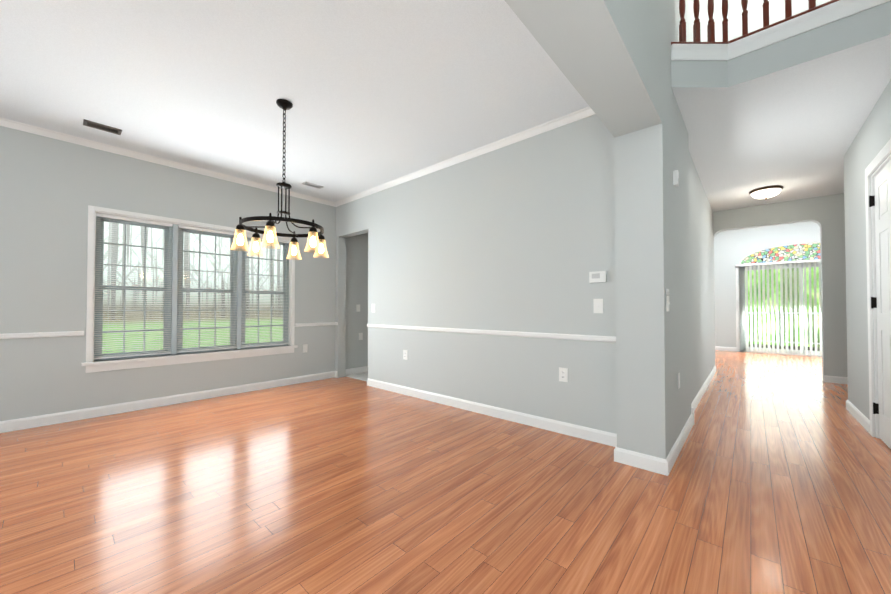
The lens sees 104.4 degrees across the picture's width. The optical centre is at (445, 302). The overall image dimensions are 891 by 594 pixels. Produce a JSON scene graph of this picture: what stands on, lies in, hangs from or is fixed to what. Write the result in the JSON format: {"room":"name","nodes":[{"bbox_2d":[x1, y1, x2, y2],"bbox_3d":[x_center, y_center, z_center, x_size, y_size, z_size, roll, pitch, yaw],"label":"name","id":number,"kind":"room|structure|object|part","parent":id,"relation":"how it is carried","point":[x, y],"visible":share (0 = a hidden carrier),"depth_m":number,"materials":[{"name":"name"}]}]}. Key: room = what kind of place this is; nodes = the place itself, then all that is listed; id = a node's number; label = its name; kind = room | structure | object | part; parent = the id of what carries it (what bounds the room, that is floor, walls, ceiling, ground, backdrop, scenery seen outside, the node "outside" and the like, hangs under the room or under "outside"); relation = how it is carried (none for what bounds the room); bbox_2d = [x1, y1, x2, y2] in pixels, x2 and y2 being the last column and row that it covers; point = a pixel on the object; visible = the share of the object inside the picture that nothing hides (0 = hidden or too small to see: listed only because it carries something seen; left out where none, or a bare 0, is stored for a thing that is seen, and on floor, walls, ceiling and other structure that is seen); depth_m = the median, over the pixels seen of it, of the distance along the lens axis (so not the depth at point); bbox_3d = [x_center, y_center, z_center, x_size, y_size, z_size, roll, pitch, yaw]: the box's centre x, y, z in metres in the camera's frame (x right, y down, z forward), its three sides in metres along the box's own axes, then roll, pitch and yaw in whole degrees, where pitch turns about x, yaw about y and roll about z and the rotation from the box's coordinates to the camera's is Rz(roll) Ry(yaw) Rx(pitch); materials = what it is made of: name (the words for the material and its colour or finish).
{"room":"dining room","nodes":[
{"label":"dining room","id":0,"kind":"room"},
{"bbox_2d":[0,126,367,420],"bbox_3d":[-0.856,-0.531,6.675,0.140,3.480,14.340,-1,-1,41],"label":"wall","id":1,"kind":"structure","parent":0,"point":[51,189],"depth_m":3.50,"materials":[{"name":"grey paint"}]},
{"bbox_2d":[0,331,83,338],"bbox_3d":[-4.571,0.290,2.338,0.018,0.048,2.940,-1,-1,41],"label":"trim","id":2,"kind":"structure","parent":1,"relation":"attached to","point":[65,333],"depth_m":3.22,"materials":[{"name":"white wood"}]},
{"bbox_2d":[0,371,335,432],"bbox_3d":[-3.646,1.108,3.363,0.030,0.100,5.720,-1,-1,41],"label":"baseboard","id":3,"kind":"structure","parent":1,"relation":"attached to","point":[55,418],"depth_m":3.77,"materials":[{"name":"white wood"}]},
{"bbox_2d":[0,117,336,206],"bbox_3d":[-3.637,-1.594,3.397,0.055,0.055,5.720,-1,-1,41],"label":"crown molding","id":4,"kind":"structure","parent":1,"relation":"attached to","point":[4,122],"depth_m":3.77,"materials":[{"name":"white wood"}]},
{"bbox_2d":[81,205,297,372],"bbox_3d":[-2.931,-0.123,4.278,0.195,1.680,2.160,-1,-1,41],"label":"dining room window","id":5,"kind":"structure","parent":1,"relation":"in","point":[173,289],"depth_m":4.03,"materials":[{"name":"white wood"}]},
{"bbox_3d":[-2.970,-0.147,4.313,0.024,1.388,1.856,-1,-1,41],"label":"glass","id":6,"kind":"part","parent":5,"relation":"part of","materials":[{"name":"clear glass"}]},
{"bbox_2d":[302,344,307,352],"bbox_3d":[-2.091,0.686,5.145,0.009,0.120,0.075,-1,-1,41],"label":"electrical outlet plate","id":7,"kind":"object","parent":1,"relation":"attached to","point":[304,347],"depth_m":5.14,"materials":[{"name":"white plastic"}]},
{"bbox_2d":[295,322,336,326],"bbox_3d":[-1.967,0.335,5.274,0.030,0.048,0.650,-1,-1,41],"label":"trim","id":8,"kind":"structure","parent":1,"relation":"attached to","point":[325,323],"depth_m":5.26,"materials":[{"name":"white wood"}]},
{"bbox_2d":[346,366,367,374],"bbox_3d":[-1.022,1.154,6.342,0.016,0.100,1.940,-1,-1,41],"label":"baseboard","id":9,"kind":"structure","parent":1,"relation":"attached to","point":[365,368],"depth_m":5.81,"materials":[{"name":"white"}]},
{"bbox_2d":[0,0,588,201],"bbox_3d":[-2.065,-1.704,2.009,4.250,0.120,5.720,-1,-1,41],"label":"ceiling","id":10,"kind":"structure","parent":0,"point":[375,93],"depth_m":2.56,"materials":[{"name":"white paint"}]},
{"bbox_2d":[83,119,121,134],"bbox_3d":[-3.176,-1.621,3.204,0.130,0.012,0.250,-1,-1,41],"label":"ceiling vent","id":11,"kind":"object","parent":10,"relation":"in","point":[95,125],"visible":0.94,"depth_m":3.19,"materials":[{"name":"grey metal"}]},
{"bbox_2d":[231,99,328,259],"bbox_3d":[-1.318,-1.013,2.820,0.701,1.235,0.729,-1,-1,41],"label":"chandelier","id":12,"kind":"object","parent":10,"relation":"hanging from","point":[284,105],"visible":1,"depth_m":2.79,"materials":[{"name":"black metal"}]},
{"bbox_2d":[302,182,322,188],"bbox_3d":[-1.811,-1.597,4.719,0.110,0.012,0.260,-1,-1,41],"label":"ceiling vent","id":13,"kind":"object","parent":10,"relation":"in","point":[312,185],"visible":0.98,"depth_m":4.71,"materials":[{"name":"silver metal"}]},
{"bbox_2d":[346,372,367,380],"bbox_3d":[1.416,1.195,5.888,4.270,0.004,4.490,-1,-1,41],"label":"floor","id":14,"kind":"structure","parent":0,"point":[363,376],"depth_m":5.54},
{"bbox_2d":[0,350,890,593],"bbox_3d":[1.559,1.205,4.487,11.400,0.060,14.700,-1,-1,41],"label":"floor","id":15,"kind":"structure","parent":0,"point":[777,480],"depth_m":1.98,"materials":[{"name":"laminate"}]},
{"bbox_2d":[615,123,675,458],"bbox_3d":[1.488,-0.030,2.567,0.300,2.350,0.420,-1,-1,41],"label":"pillar","id":16,"kind":"structure","parent":15,"relation":"on","point":[645,322],"depth_m":2.41,"materials":[{"name":"grey paint"}]},
{"bbox_2d":[612,442,667,475],"bbox_3d":[1.330,1.093,2.398,0.296,0.100,0.016,-1,-1,41],"label":"baseboard","id":17,"kind":"structure","parent":16,"relation":"attached to","point":[662,466],"depth_m":2.38,"materials":[{"name":"white wood"}]},
{"bbox_2d":[666,289,669,310],"bbox_3d":[1.545,-0.015,2.396,0.013,0.155,0.080,-1,-1,41],"label":"switch plate","id":18,"kind":"object","parent":16,"relation":"attached to","point":[667,290],"depth_m":2.37,"materials":[{"name":"white plastic"}]},
{"bbox_2d":[336,106,594,205],"bbox_3d":[-0.196,-1.583,4.137,4.110,0.055,0.055,-1,-1,41],"label":"crown molding","id":19,"kind":"structure","parent":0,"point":[588,111],"depth_m":3.61,"materials":[{"name":"white wood"}]},
{"bbox_2d":[335,114,616,433],"bbox_3d":[-0.124,-0.220,4.182,4.250,2.780,0.140,-1,-1,41],"label":"wall","id":20,"kind":"structure","parent":0,"point":[519,236],"depth_m":3.47,"materials":[{"name":"grey paint"}]},
{"bbox_2d":[403,350,406,359],"bbox_3d":[-0.516,0.669,4.413,0.075,0.120,0.009,-1,-1,41],"label":"electrical outlet plate","id":21,"kind":"object","parent":20,"relation":"attached to","point":[404,351],"depth_m":4.41,"materials":[{"name":"white plastic"}]},
{"bbox_2d":[559,367,567,381],"bbox_3d":[1.036,0.638,3.042,0.075,0.120,0.009,-1,-1,41],"label":"electrical outlet plate","id":22,"kind":"object","parent":20,"relation":"attached to","point":[563,374],"depth_m":3.04,"materials":[{"name":"white plastic"}]},
{"bbox_2d":[593,299,602,312],"bbox_3d":[1.259,0.029,2.852,0.075,0.120,0.014,-1,-1,41],"label":"switch plate","id":23,"kind":"object","parent":20,"relation":"attached to","point":[598,305],"depth_m":2.85,"materials":[{"name":"white plastic"}]},
{"bbox_2d":[589,271,606,282],"bbox_3d":[1.256,-0.210,2.851,0.130,0.090,0.026,-1,-1,41],"label":"thermostat","id":24,"kind":"object","parent":20,"relation":"attached to","point":[597,276],"visible":0.98,"depth_m":2.84,"materials":[{"name":"white plastic"}]},
{"bbox_2d":[367,324,615,342],"bbox_3d":[0.149,0.313,3.826,3.380,0.048,0.018,-1,-1,41],"label":"trim","id":25,"kind":"structure","parent":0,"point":[437,329],"depth_m":3.40,"materials":[{"name":"white wood"}]},
{"bbox_2d":[367,378,616,445],"bbox_3d":[0.150,1.115,3.815,3.380,0.100,0.016,-1,-1,41],"label":"baseboard","id":26,"kind":"structure","parent":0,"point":[603,437],"depth_m":3.39,"materials":[{"name":"white wood"}]},
{"bbox_2d":[505,0,714,439],"bbox_3d":[1.173,-1.660,2.237,0.300,5.600,10.350,-1,-1,41],"label":"wall","id":27,"kind":"structure","parent":0,"point":[611,59],"depth_m":2.27,"materials":[{"name":"grey paint"}]},
{"bbox_2d":[673,170,678,186],"bbox_3d":[1.767,-0.949,2.645,0.034,0.110,0.055,-1,-1,41],"label":"smoke detector","id":28,"kind":"object","parent":27,"relation":"attached to","point":[675,178],"visible":1,"depth_m":2.63,"materials":[{"name":"white plastic"}]},
{"bbox_2d":[678,372,679,388],"bbox_3d":[1.842,0.618,2.725,0.009,0.120,0.075,-1,-1,41],"label":"electrical outlet plate","id":29,"kind":"object","parent":27,"relation":"attached to","point":[679,372],"depth_m":2.71,"materials":[{"name":"white plastic"}]},
{"bbox_2d":[699,0,830,41],"bbox_3d":[3.329,-3.190,3.552,1.500,2.500,0.140,-1,-1,41],"label":"wall","id":30,"kind":"structure","parent":0,"point":[755,12],"depth_m":3.65,"materials":[{"name":"grey paint"}]},
{"bbox_2d":[714,221,819,346],"bbox_3d":[7.109,-0.493,9.111,8.570,3.480,0.140,-1,-1,41],"label":"wall","id":31,"kind":"structure","parent":0,"point":[732,248],"depth_m":8.81,"materials":[{"name":"grey paint"}]},
{"bbox_2d":[715,346,736,350],"bbox_3d":[5.611,1.216,10.304,4.710,0.100,0.016,-1,-1,41],"label":"baseboard","id":32,"kind":"structure","parent":31,"relation":"attached to","point":[716,347],"depth_m":8.89,"materials":[{"name":"white wood"}]},
{"bbox_2d":[735,242,821,356],"bbox_3d":[8.254,-0.080,8.007,2.340,2.620,0.190,-1,-1,41],"label":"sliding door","id":33,"kind":"structure","parent":31,"relation":"in","point":[801,256],"depth_m":8.24,"materials":[{"name":"white plastic"}]},
{"bbox_3d":[8.287,-1.179,8.061,2.200,0.420,0.070,-1,-1,41],"label":"window transom stained glass","id":34,"kind":"part","parent":33,"relation":"part of","materials":[{"name":"multicoloured glass"}]},
{"bbox_3d":[8.284,0.150,8.037,2.100,1.920,0.004,-1,-1,41],"label":"glass","id":35,"kind":"part","parent":33,"relation":"part of","materials":[{"name":"clear glass"}]},
{"bbox_2d":[713,193,847,380],"bbox_3d":[4.560,-0.538,6.226,8.570,3.480,0.140,-1,-1,41],"label":"wall","id":36,"kind":"structure","parent":0,"point":[826,214],"depth_m":5.14,"materials":[{"name":"grey paint"}]},
{"bbox_2d":[822,375,847,383],"bbox_3d":[6.678,1.121,4.225,2.780,0.100,0.016,-1,-1,41],"label":"baseboard","id":37,"kind":"structure","parent":36,"relation":"attached to","point":[830,379],"depth_m":5.06,"materials":[{"name":"white"}]},
{"bbox_2d":[671,0,890,60],"bbox_3d":[2.262,-1.901,2.325,1.220,0.115,0.301,-1,-1,41],"label":"trim","id":38,"kind":"structure","parent":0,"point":[825,15],"depth_m":2.45,"materials":[{"name":"white wood"}]},
{"bbox_2d":[671,1,890,211],"bbox_3d":[4.697,-1.786,3.105,4.205,0.320,4.665,-1,-1,41],"label":"ceiling","id":39,"kind":"structure","parent":0,"point":[790,115],"depth_m":2.89,"materials":[{"name":"grey paint"}]},
{"bbox_2d":[671,0,838,44],"bbox_3d":[2.272,-2.456,2.377,1.263,0.996,0.352,-1,-1,41],"label":"balcony railing","id":40,"kind":"object","parent":39,"relation":"on","point":[812,6],"visible":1,"depth_m":2.65,"materials":[{"name":"brown wood"}]},
{"bbox_2d":[749,185,783,199],"bbox_3d":[4.540,-1.525,4.898,0.360,0.148,0.360,-1,-1,41],"label":"light","id":41,"kind":"object","parent":39,"relation":"attached to","point":[766,192],"visible":1,"depth_m":4.81,"materials":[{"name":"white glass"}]},
{"bbox_2d":[844,80,890,436],"bbox_3d":[1.640,-0.276,0.568,0.140,2.780,8.500,-1,-1,41],"label":"wall","id":42,"kind":"structure","parent":0,"point":[871,140],"depth_m":3.32,"materials":[{"name":"grey paint"}]},
{"bbox_2d":[846,400,869,433],"bbox_3d":[4.066,1.109,3.411,0.016,0.100,1.026,-1,-1,41],"label":"baseboard","id":43,"kind":"structure","parent":42,"relation":"attached to","point":[860,417],"depth_m":3.34,"materials":[{"name":"white wood"}]},
{"bbox_2d":[865,138,890,437],"bbox_3d":[3.414,-0.019,2.587,0.158,2.330,1.070,-1,-1,41],"label":"door frame","id":44,"kind":"structure","parent":42,"relation":"attached to","point":[878,159],"depth_m":2.96,"materials":[{"name":"white wood"}]},
{"bbox_2d":[869,160,890,448],"bbox_3d":[3.381,0.031,2.623,0.092,2.215,0.868,-1,-1,41],"label":"hall door","id":45,"kind":"structure","parent":42,"relation":"in","point":[880,200],"depth_m":2.79,"materials":[{"name":"white wood"}]},
{"label":"outside","id":46,"kind":"structure","parent":0,"visible":0},
{"bbox_2d":[749,344,819,350],"bbox_3d":[9.506,1.327,9.100,10.000,0.080,3.060,-1,-1,41],"label":"floor","id":47,"kind":"structure","parent":46,"point":[813,348],"depth_m":9.97,"materials":[{"name":"grey wood"}]},
{"bbox_2d":[745,311,819,344],"bbox_3d":[10.383,0.773,10.108,10.009,1.060,0.090,-1,-1,41],"label":"rail","id":48,"kind":"object","parent":47,"relation":"on","point":[783,327],"depth_m":10.35,"materials":[{"name":"white wood"}]},
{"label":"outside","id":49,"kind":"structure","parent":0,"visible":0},
{"bbox_2d":[102,222,282,352],"bbox_3d":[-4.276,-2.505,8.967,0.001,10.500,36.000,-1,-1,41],"label":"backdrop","id":50,"kind":"structure","parent":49,"point":[112,299],"depth_m":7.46,"materials":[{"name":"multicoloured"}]},
{"bbox_2d":[745,267,819,346],"bbox_3d":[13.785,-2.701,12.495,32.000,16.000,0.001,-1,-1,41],"label":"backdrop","id":51,"kind":"structure","parent":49,"point":[812,287],"depth_m":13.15,"materials":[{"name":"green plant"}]}
]}

